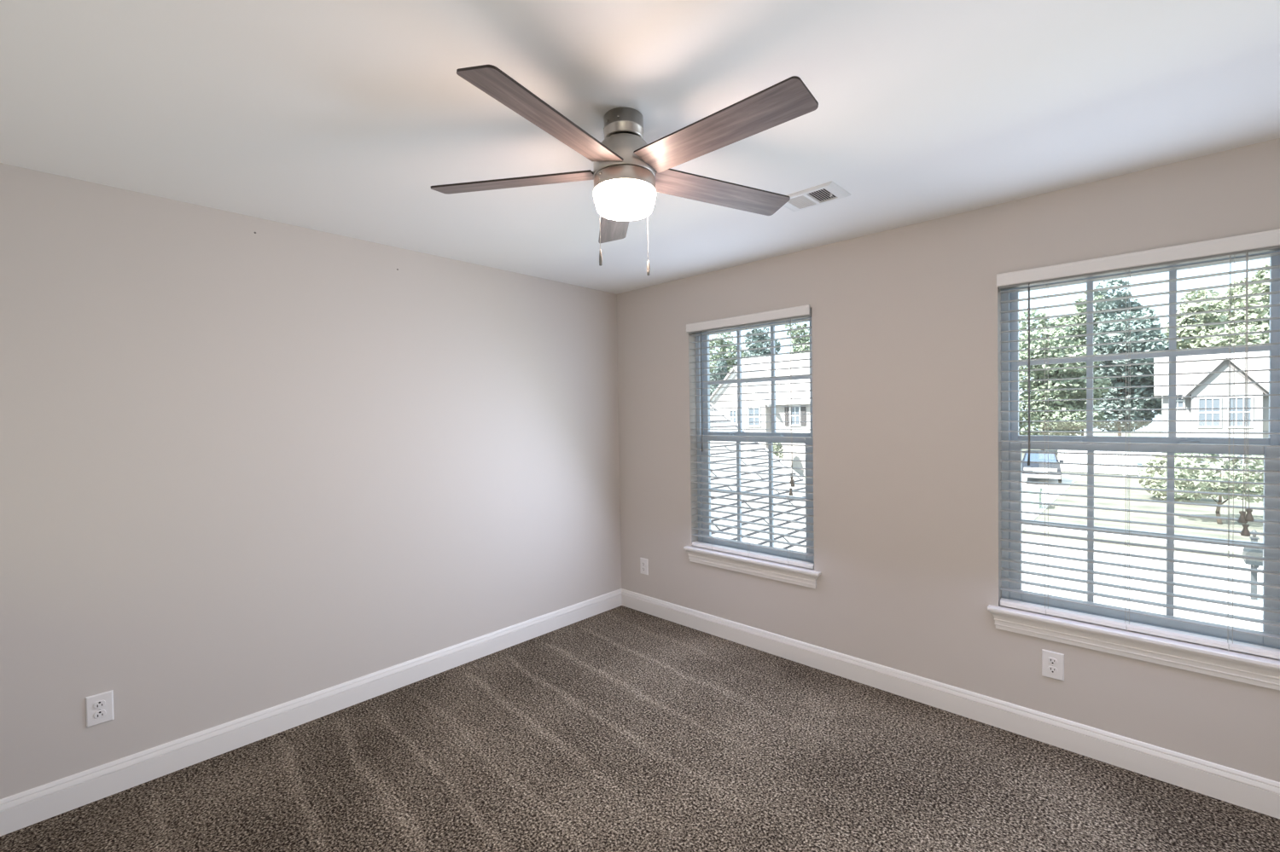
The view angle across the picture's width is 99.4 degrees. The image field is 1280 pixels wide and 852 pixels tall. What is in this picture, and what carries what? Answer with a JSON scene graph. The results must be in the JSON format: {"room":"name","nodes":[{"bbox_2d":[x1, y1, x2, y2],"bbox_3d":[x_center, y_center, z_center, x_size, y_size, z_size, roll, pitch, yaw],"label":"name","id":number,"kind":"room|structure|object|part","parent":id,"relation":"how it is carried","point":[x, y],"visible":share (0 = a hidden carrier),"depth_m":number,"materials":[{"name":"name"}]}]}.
{"room":"empty bedroom","nodes":[
{"label":"empty bedroom","id":0,"kind":"room"},
{"bbox_2d":[0,162,621,799],"bbox_3d":[-1.442,0.232,3.022,0.161,2.440,3.880,0,2,43],"label":"wall","id":1,"kind":"structure","parent":0,"point":[249,465],"depth_m":2.53,"materials":[{"name":"grey paint"}]},
{"bbox_2d":[85,690,114,727],"bbox_3d":[-2.145,1.125,2.157,0.009,0.121,0.079,0,2,43],"label":"wall outlet","id":2,"kind":"object","parent":1,"relation":"attached to","point":[99,708],"visible":1,"depth_m":2.15,"materials":[{"name":"white plastic"}]},
{"bbox_2d":[93,709,105,719],"bbox_3d":[-2.143,1.144,2.156,0.005,0.027,0.034,0,2,43],"label":"receptacle","id":3,"kind":"object","parent":2,"relation":"attached to","point":[98,714],"depth_m":2.15,"materials":[{"name":"white plastic"}]},
{"bbox_2d":[93,700,105,709],"bbox_3d":[-2.144,1.105,2.155,0.005,0.027,0.034,0,2,43],"label":"receptacle","id":4,"kind":"object","parent":2,"relation":"attached to","point":[97,704],"depth_m":2.15,"materials":[{"name":"white plastic"}]},
{"bbox_2d":[0,588,621,837],"bbox_3d":[-1.416,1.390,2.926,0.015,0.128,3.720,0,2,43],"label":"baseboard","id":5,"kind":"structure","parent":1,"relation":"attached to","point":[18,811],"depth_m":2.52,"materials":[{"name":"white wood"}]},
{"bbox_2d":[0,0,1279,294],"bbox_3d":[0.041,-1.041,1.471,4.440,0.120,4.040,0,2,43],"label":"ceiling","id":6,"kind":"structure","parent":0,"point":[337,117],"depth_m":1.65,"materials":[{"name":"white paint"}]},
{"bbox_2d":[430,64,818,275],"bbox_3d":[-0.023,-0.740,1.702,1.180,0.488,1.237,0,2,43],"label":"ceiling fan","id":7,"kind":"object","parent":6,"relation":"hanging from","point":[628,172],"visible":1,"depth_m":1.64,"materials":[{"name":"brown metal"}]},
{"bbox_3d":[-0.413,-0.801,1.787,0.537,0.006,0.121,-2,14,8],"label":"blade","id":8,"kind":"part","parent":7,"relation":"part of","materials":[{"name":"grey wood"}]},
{"bbox_3d":[-0.233,-0.797,1.421,0.121,0.006,0.537,14,10,29],"label":"blade","id":9,"kind":"part","parent":7,"relation":"part of","materials":[{"name":"brown wood"}]},
{"bbox_3d":[-0.121,-0.661,1.671,0.009,0.242,0.008,0,2,43],"label":"pull chain","id":10,"kind":"part","parent":7,"relation":"part of","materials":[{"name":"silver metal"}]},
{"bbox_3d":[-0.121,-0.519,1.672,0.010,0.049,0.010,0,2,43],"label":"pull handle","id":11,"kind":"part","parent":7,"relation":"part of","materials":[{"name":"brown wood"}]},
{"bbox_3d":[-0.092,-0.812,2.102,0.121,0.006,0.537,-14,1,-6],"label":"blade","id":12,"kind":"part","parent":7,"relation":"part of","materials":[{"name":"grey wood"}]},
{"bbox_3d":[-0.049,-0.717,1.740,0.200,0.065,0.200,0,2,43],"label":"lamp shade","id":13,"kind":"part","parent":7,"relation":"part of","materials":[{"name":"white glass"}]},
{"bbox_3d":[0.025,-0.669,1.810,0.005,0.237,0.009,-2,2,-43],"label":"pull chain","id":14,"kind":"part","parent":7,"relation":"part of","materials":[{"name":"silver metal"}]},
{"bbox_3d":[0.028,-0.528,1.813,0.010,0.050,0.010,0,2,43],"label":"pull handle","id":15,"kind":"part","parent":7,"relation":"part of","materials":[{"name":"brown wood"}]},
{"bbox_3d":[0.280,-0.814,1.897,0.537,0.006,0.121,0,-12,-26],"label":"blade","id":16,"kind":"part","parent":7,"relation":"part of","materials":[{"name":"brown wood"}]},
{"bbox_3d":[0.212,-0.805,1.482,0.537,0.006,0.121,2,-10,44],"label":"blade","id":17,"kind":"part","parent":7,"relation":"part of","materials":[{"name":"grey wood"}]},
{"bbox_2d":[783,180,850,211],"bbox_3d":[0.756,-1.001,2.393,0.274,0.016,0.195,0,2,43],"label":"ceiling vent","id":18,"kind":"object","parent":6,"relation":"in","point":[830,191],"visible":0.93,"depth_m":2.37,"materials":[{"name":"white metal"}]},
{"bbox_2d":[0,605,1279,851],"bbox_3d":[0.079,1.518,1.520,4.440,0.120,4.040,0,2,43],"label":"floor","id":19,"kind":"structure","parent":0,"point":[621,729],"depth_m":2.21,"materials":[{"name":"brown carpet"}]},
{"bbox_2d":[616,138,1279,782],"bbox_3d":[1.449,0.192,2.852,4.280,2.440,0.160,0,2,43],"label":"wall","id":20,"kind":"structure","parent":0,"point":[906,326],"depth_m":2.75,"materials":[{"name":"grey paint"}]},
{"bbox_2d":[640,558,648,575],"bbox_3d":[0.030,1.061,4.103,0.079,0.121,0.009,0,2,43],"label":"wall outlet","id":21,"kind":"object","parent":20,"relation":"attached to","point":[643,562],"visible":1,"depth_m":4.10,"materials":[{"name":"white plastic"}]},
{"bbox_2d":[683,317,820,588],"bbox_3d":[0.717,0.127,3.506,0.987,1.634,0.188,0,2,43],"label":"window","id":22,"kind":"structure","parent":20,"relation":"in","point":[767,569],"depth_m":3.55,"materials":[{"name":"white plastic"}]},
{"bbox_2d":[686,304,814,569],"bbox_3d":[0.683,0.069,3.476,0.901,1.542,0.080,0,2,43],"label":"window blind","id":23,"kind":"object","parent":22,"relation":"attached to","point":[802,311],"visible":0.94,"depth_m":3.44,"materials":[{"name":"white plastic"}]},
{"bbox_3d":[0.498,0.099,3.668,0.014,1.480,0.056,0,2,43],"label":"ladder cord","id":24,"kind":"part","parent":23,"relation":"part of","materials":[{"name":"white fabric"}]},
{"bbox_3d":[0.702,0.099,3.476,0.013,1.480,0.056,0,2,43],"label":"ladder cord","id":25,"kind":"part","parent":23,"relation":"part of","materials":[{"name":"white fabric"}]},
{"bbox_3d":[0.682,-0.663,3.471,0.892,0.045,0.050,0,2,43],"label":"head rail","id":26,"kind":"part","parent":23,"relation":"part of","materials":[{"name":"grey"}]},
{"bbox_3d":[0.703,0.824,3.499,0.892,0.026,0.052,0,2,43],"label":"rail","id":27,"kind":"part","parent":23,"relation":"part of","materials":[{"name":"white"}]},
{"bbox_3d":[0.906,0.100,3.284,0.014,1.480,0.056,0,2,43],"label":"ladder cord","id":28,"kind":"part","parent":23,"relation":"part of","materials":[{"name":"white fabric"}]},
{"bbox_3d":[0.897,-0.133,3.236,0.008,1.019,0.002,-1,1,13],"label":"lift cord","id":29,"kind":"part","parent":23,"relation":"part of","materials":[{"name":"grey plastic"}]},
{"bbox_3d":[0.903,-0.160,3.233,0.006,0.965,0.005,0,2,43],"label":"lift cord","id":30,"kind":"part","parent":23,"relation":"part of","materials":[{"name":"white fabric"}]},
{"bbox_3d":[0.759,-0.286,3.555,0.844,0.754,0.028,0,2,43],"label":"sash","id":31,"kind":"part","parent":22,"relation":"part of","materials":[{"name":"blue plastic"}]},
{"bbox_3d":[0.750,0.444,3.547,0.844,0.750,0.028,0,2,43],"label":"sash","id":32,"kind":"part","parent":22,"relation":"part of","materials":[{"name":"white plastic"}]},
{"bbox_2d":[621,588,1279,820],"bbox_3d":[1.348,1.350,2.865,4.120,0.128,0.015,0,2,43],"label":"baseboard","id":33,"kind":"structure","parent":20,"relation":"attached to","point":[1245,790],"depth_m":2.51,"materials":[{"name":"white wood"}]},
{"bbox_2d":[1041,649,1064,681],"bbox_3d":[1.829,1.061,2.406,0.079,0.121,0.009,0,2,43],"label":"wall outlet","id":34,"kind":"object","parent":20,"relation":"attached to","point":[1052,662],"visible":1,"depth_m":2.40,"materials":[{"name":"white plastic"}]},
{"bbox_2d":[1047,666,1057,674],"bbox_3d":[1.828,1.080,2.405,0.034,0.027,0.005,0,2,43],"label":"receptacle","id":35,"kind":"object","parent":34,"relation":"attached to","point":[1051,670],"depth_m":2.40,"materials":[{"name":"white plastic"}]},
{"bbox_2d":[1047,657,1057,665],"bbox_3d":[1.827,1.041,2.404,0.034,0.027,0.005,0,2,43],"label":"receptacle","id":36,"kind":"object","parent":34,"relation":"attached to","point":[1051,661],"depth_m":2.40,"materials":[{"name":"white plastic"}]},
{"bbox_2d":[987,250,1279,691],"bbox_3d":[2.039,0.132,2.260,0.987,1.634,0.188,0,2,43],"label":"window","id":37,"kind":"structure","parent":20,"relation":"in","point":[1238,666],"depth_m":2.23,"materials":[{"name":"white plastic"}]},
{"bbox_2d":[996,228,1279,659],"bbox_3d":[2.005,0.073,2.229,0.901,1.542,0.080,0,2,43],"label":"window blind","id":38,"kind":"object","parent":37,"relation":"attached to","point":[1269,241],"visible":1,"depth_m":2.18,"materials":[{"name":"white plastic"}]},
{"bbox_3d":[1.818,0.103,2.424,0.014,1.480,0.056,0,2,43],"label":"ladder cord","id":39,"kind":"part","parent":38,"relation":"part of","materials":[{"name":"white fabric"}]},
{"bbox_3d":[2.013,0.103,2.240,0.013,1.480,0.056,0,2,43],"label":"ladder cord","id":40,"kind":"part","parent":38,"relation":"part of","materials":[{"name":"white fabric"}]},
{"bbox_3d":[2.003,-0.659,2.225,0.892,0.045,0.050,0,2,43],"label":"head rail","id":41,"kind":"part","parent":38,"relation":"part of","materials":[{"name":"grey"}]},
{"bbox_3d":[2.025,0.828,2.253,0.892,0.026,0.052,0,2,43],"label":"rail","id":42,"kind":"part","parent":38,"relation":"part of","materials":[{"name":"white"}]},
{"bbox_3d":[2.222,0.104,2.043,0.013,1.480,0.056,0,2,43],"label":"ladder cord","id":43,"kind":"part","parent":38,"relation":"part of","materials":[{"name":"white fabric"}]},
{"bbox_3d":[2.220,-0.160,1.994,0.009,0.957,0.002,-1,1,17],"label":"lift cord","id":44,"kind":"part","parent":38,"relation":"part of","materials":[{"name":"white fabric"}]},
{"bbox_3d":[2.220,-0.136,1.988,0.002,1.003,0.005,0,2,43],"label":"lift cord","id":45,"kind":"part","parent":38,"relation":"part of","materials":[{"name":"white fabric"}]},
{"bbox_3d":[2.225,-0.165,1.986,0.002,0.947,0.010,-1,1,-25],"label":"lift cord","id":46,"kind":"part","parent":38,"relation":"part of","materials":[{"name":"white fabric"}]},
{"bbox_3d":[2.071,0.449,2.300,0.844,0.750,0.028,0,2,43],"label":"sash","id":47,"kind":"part","parent":37,"relation":"part of","materials":[{"name":"blue plastic"}]},
{"bbox_3d":[2.081,-0.282,2.308,0.844,0.754,0.028,0,2,43],"label":"sash","id":48,"kind":"part","parent":37,"relation":"part of","materials":[{"name":"blue plastic"}]},
{"label":"outside","id":49,"kind":"structure","parent":0,"visible":0},
{"bbox_2d":[1022,475,1080,530],"bbox_3d":[20.174,3.612,29.333,4.000,0.130,23.800,0,2,43],"label":"driveway","id":50,"kind":"structure","parent":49,"point":[1065,479],"depth_m":30.63,"materials":[{"name":"concrete"}]},
{"bbox_2d":[1022,487,1042,509],"bbox_3d":[17.651,3.214,24.687,0.960,0.980,0.900,0,2,43],"label":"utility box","id":51,"kind":"object","parent":50,"relation":"on","point":[1026,497],"visible":0.46,"depth_m":24.29,"materials":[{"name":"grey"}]},
{"bbox_3d":[17.645,2.839,24.680,0.960,0.230,0.900,0,2,43],"label":"lid","id":52,"kind":"part","parent":51,"relation":"part of","materials":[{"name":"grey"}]},
{"bbox_2d":[1022,450,1063,483],"bbox_3d":[24.777,2.496,33.618,2.240,1.800,5.040,0,1,36],"label":"parked car","id":53,"kind":"object","parent":50,"relation":"on","point":[1033,456],"visible":0.56,"depth_m":32.09,"materials":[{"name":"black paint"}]},
{"bbox_2d":[1032,467,1047,472],"bbox_3d":[23.359,2.584,31.690,0.720,0.300,0.070,0,1,36],"label":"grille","id":54,"kind":"object","parent":53,"relation":"attached to","point":[1034,469],"depth_m":31.67,"materials":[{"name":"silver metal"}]},
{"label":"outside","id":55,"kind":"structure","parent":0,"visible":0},
{"bbox_2d":[801,430,1262,560],"bbox_3d":[40.783,2.790,62.256,160.000,0.300,139.600,0,2,43],"label":"ground","id":56,"kind":"structure","parent":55,"point":[1105,481],"depth_m":23.07,"materials":[{"name":"grey concrete"}]},
{"bbox_2d":[709,356,727,396],"bbox_3d":[8.204,-1.987,56.882,3.313,10.526,3.877,0,2,43],"label":"conifer","id":57,"kind":"object","parent":56,"relation":"on","point":[717,377],"visible":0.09,"depth_m":56.16,"materials":[{"name":"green plant"}]},
{"bbox_2d":[709,332,746,380],"bbox_3d":[15.938,-8.013,104.385,11.710,20.526,13.252,0,2,43],"label":"broad tree","id":58,"kind":"object","parent":56,"relation":"on","point":[731,355],"visible":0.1,"depth_m":102.65,"materials":[{"name":"green plant"}]},
{"bbox_2d":[709,403,806,552],"bbox_3d":[-1.491,1.569,11.535,9.416,5.343,7.790,0,2,43],"label":"roof wing","id":59,"kind":"structure","parent":56,"relation":"on","point":[722,421],"depth_m":10.51,"materials":[{"name":"concrete"}]},
{"bbox_2d":[709,352,810,476],"bbox_3d":[13.454,-1.230,43.212,12.873,9.280,11.500,0,2,43],"label":"house","id":60,"kind":"structure","parent":56,"relation":"on","point":[805,386],"depth_m":40.49,"materials":[{"name":"cream white siding"},{"name":"pale roof shingle"},{"name":"glass"}]},
{"bbox_3d":[7.176,-0.664,41.720,0.550,1.000,0.030,0,2,43],"label":"pane","id":61,"kind":"part","parent":60,"relation":"part of","materials":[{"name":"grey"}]},
{"bbox_3d":[8.516,-0.681,40.456,0.900,1.300,0.030,0,2,43],"label":"pane","id":62,"kind":"part","parent":60,"relation":"part of","materials":[{"name":"grey"}]},
{"bbox_2d":[784,407,789,425],"bbox_3d":[10.665,-0.743,39.361,0.360,1.400,0.070,0,2,43],"label":"shutter","id":63,"kind":"object","parent":60,"relation":"hanging from","point":[786,417],"depth_m":39.35,"materials":[{"name":"grey"}]},
{"bbox_3d":[11.137,-0.742,38.944,0.680,1.300,0.030,0,2,43],"label":"pane","id":64,"kind":"part","parent":60,"relation":"part of","materials":[{"name":"grey"}]},
{"bbox_2d":[800,407,806,425],"bbox_3d":[11.582,-0.740,38.497,0.360,1.400,0.070,0,2,43],"label":"shutter","id":65,"kind":"object","parent":60,"relation":"hanging from","point":[803,410],"depth_m":38.46,"materials":[{"name":"grey"}]},
{"bbox_2d":[741,327,780,359],"bbox_3d":[29.008,-11.312,125.129,13.610,25.938,14.805,0,2,43],"label":"broad tree","id":66,"kind":"object","parent":56,"relation":"on","point":[759,345],"visible":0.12,"depth_m":123.45,"materials":[{"name":"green plant"}]},
{"bbox_2d":[773,431,783,461],"bbox_3d":[9.623,1.988,38.400,1.140,3.245,0.917,0,2,43],"label":"shrub","id":67,"kind":"object","parent":56,"relation":"on","point":[776,447],"visible":0.29,"depth_m":38.17,"materials":[{"name":"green plant"}]},
{"bbox_2d":[784,322,809,354],"bbox_3d":[27.140,-8.167,92.350,12.670,20.961,10.640,0,2,43],"label":"broad tree","id":68,"kind":"object","parent":56,"relation":"on","point":[795,333],"visible":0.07,"depth_m":90.00,"materials":[{"name":"green plant"}]},
{"bbox_2d":[1018,309,1111,450],"bbox_3d":[39.315,-4.206,52.736,9.885,14.196,9.208,0,2,43],"label":"broad tree","id":69,"kind":"object","parent":56,"relation":"on","point":[1055,374],"visible":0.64,"depth_m":51.11,"materials":[{"name":"green plant"}]},
{"bbox_2d":[1027,292,1118,436],"bbox_3d":[61.210,-8.251,74.939,12.428,20.780,11.430,0,2,43],"label":"broad tree","id":70,"kind":"object","parent":56,"relation":"on","point":[1081,340],"visible":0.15,"depth_m":74.52,"materials":[{"name":"green plant"}]},
{"bbox_2d":[1058,450,1162,476],"bbox_3d":[31.380,2.324,36.458,5.290,1.900,0.120,0,2,43],"label":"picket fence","id":71,"kind":"object","parent":56,"relation":"on","point":[1065,457],"visible":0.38,"depth_m":36.55,"materials":[{"name":"white wood"}]},
{"bbox_3d":[32.004,2.326,35.870,0.120,1.900,0.120,0,2,43],"label":"post","id":72,"kind":"part","parent":71,"relation":"part of","materials":[{"name":"white wood"}]},
{"bbox_2d":[1093,278,1169,436],"bbox_3d":[53.175,-6.850,58.633,8.967,18.844,10.820,0,2,43],"label":"tree","id":73,"kind":"object","parent":56,"relation":"on","point":[1144,404],"visible":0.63,"depth_m":57.85,"materials":[{"name":"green plant"}]},
{"bbox_2d":[1136,461,1151,477],"bbox_3d":[31.354,2.764,33.747,0.720,1.117,0.800,0,2,43],"label":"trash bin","id":74,"kind":"object","parent":56,"relation":"on","point":[1139,463],"visible":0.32,"depth_m":33.65,"materials":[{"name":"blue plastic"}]},
{"bbox_2d":[1138,453,1206,502],"bbox_3d":[25.196,2.408,25.680,2.460,2.436,2.475,0,2,43],"label":"round bush","id":75,"kind":"object","parent":56,"relation":"on","point":[1145,472],"visible":0.4,"depth_m":25.68,"materials":[{"name":"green plant"}]},
{"bbox_2d":[1153,453,1263,524],"bbox_3d":[21.987,2.135,20.555,3.724,3.285,2.717,0,2,43],"label":"young tree","id":76,"kind":"object","parent":56,"relation":"on","point":[1178,474],"visible":0.64,"depth_m":20.42,"materials":[{"name":"green plant"}]},
{"bbox_2d":[1153,350,1268,475],"bbox_3d":[42.775,-1.254,38.241,9.542,8.645,10.500,0,2,43],"label":"house","id":77,"kind":"structure","parent":56,"relation":"on","point":[1255,363],"depth_m":36.15,"materials":[{"name":"grey"}]},
{"bbox_3d":[37.266,-1.747,37.639,0.550,0.950,0.030,0,2,43],"label":"pane","id":78,"kind":"part","parent":77,"relation":"part of","materials":[{"name":"grey"}]},
{"bbox_3d":[37.873,-0.896,36.133,0.950,1.850,0.030,0,2,43],"label":"pane","id":79,"kind":"part","parent":77,"relation":"part of","materials":[{"name":"grey glass"}]},
{"bbox_3d":[37.911,1.681,36.182,0.950,1.600,0.030,0,2,43],"label":"pane","id":80,"kind":"part","parent":77,"relation":"part of","materials":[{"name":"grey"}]},
{"bbox_3d":[38.913,1.685,35.238,0.950,1.600,0.030,0,2,43],"label":"pane","id":81,"kind":"part","parent":77,"relation":"part of","materials":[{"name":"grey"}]},
{"bbox_3d":[38.874,-0.897,35.188,0.950,1.850,0.030,0,2,43],"label":"pane","id":82,"kind":"part","parent":77,"relation":"part of","materials":[{"name":"grey"}]},
{"bbox_2d":[1157,286,1269,349],"bbox_3d":[73.526,-7.972,69.949,12.905,20.047,12.251,0,2,43],"label":"broad tree","id":83,"kind":"object","parent":56,"relation":"on","point":[1253,339],"visible":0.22,"depth_m":68.44,"materials":[{"name":"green plant"}]},
{"bbox_2d":[1216,261,1269,339],"bbox_3d":[94.808,-11.780,81.980,15.042,26.567,15.414,0,2,43],"label":"broad tree","id":84,"kind":"object","parent":56,"relation":"on","point":[1259,313],"visible":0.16,"depth_m":81.76,"materials":[{"name":"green plant"}]},
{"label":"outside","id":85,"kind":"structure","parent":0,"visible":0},
{"bbox_2d":[1025,525,1243,552],"bbox_3d":[7.854,3.836,27.348,160.000,0.125,1.200,0,2,43],"label":"path","id":86,"kind":"structure","parent":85,"point":[1033,527],"depth_m":18.36,"materials":[{"name":"concrete"}]},
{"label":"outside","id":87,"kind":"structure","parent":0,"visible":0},
{"bbox_2d":[1022,535,1262,631],"bbox_3d":[3.738,3.984,22.985,160.000,0.120,8.000,0,2,43],"label":"road","id":88,"kind":"structure","parent":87,"point":[1216,572],"depth_m":14.01,"materials":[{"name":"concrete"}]},
{"bbox_2d":[1242,529,1262,600],"bbox_3d":[13.937,3.181,12.306,0.340,1.630,0.660,0,2,43],"label":"mailbox","id":89,"kind":"object","parent":88,"relation":"on","point":[1254,564],"visible":0.69,"depth_m":12.32,"materials":[{"name":"grey paint"}]},
{"bbox_3d":[14.041,3.262,12.417,0.140,1.460,0.140,0,2,43],"label":"post","id":90,"kind":"part","parent":89,"relation":"part of","materials":[{"name":"grey paint"}]}
]}

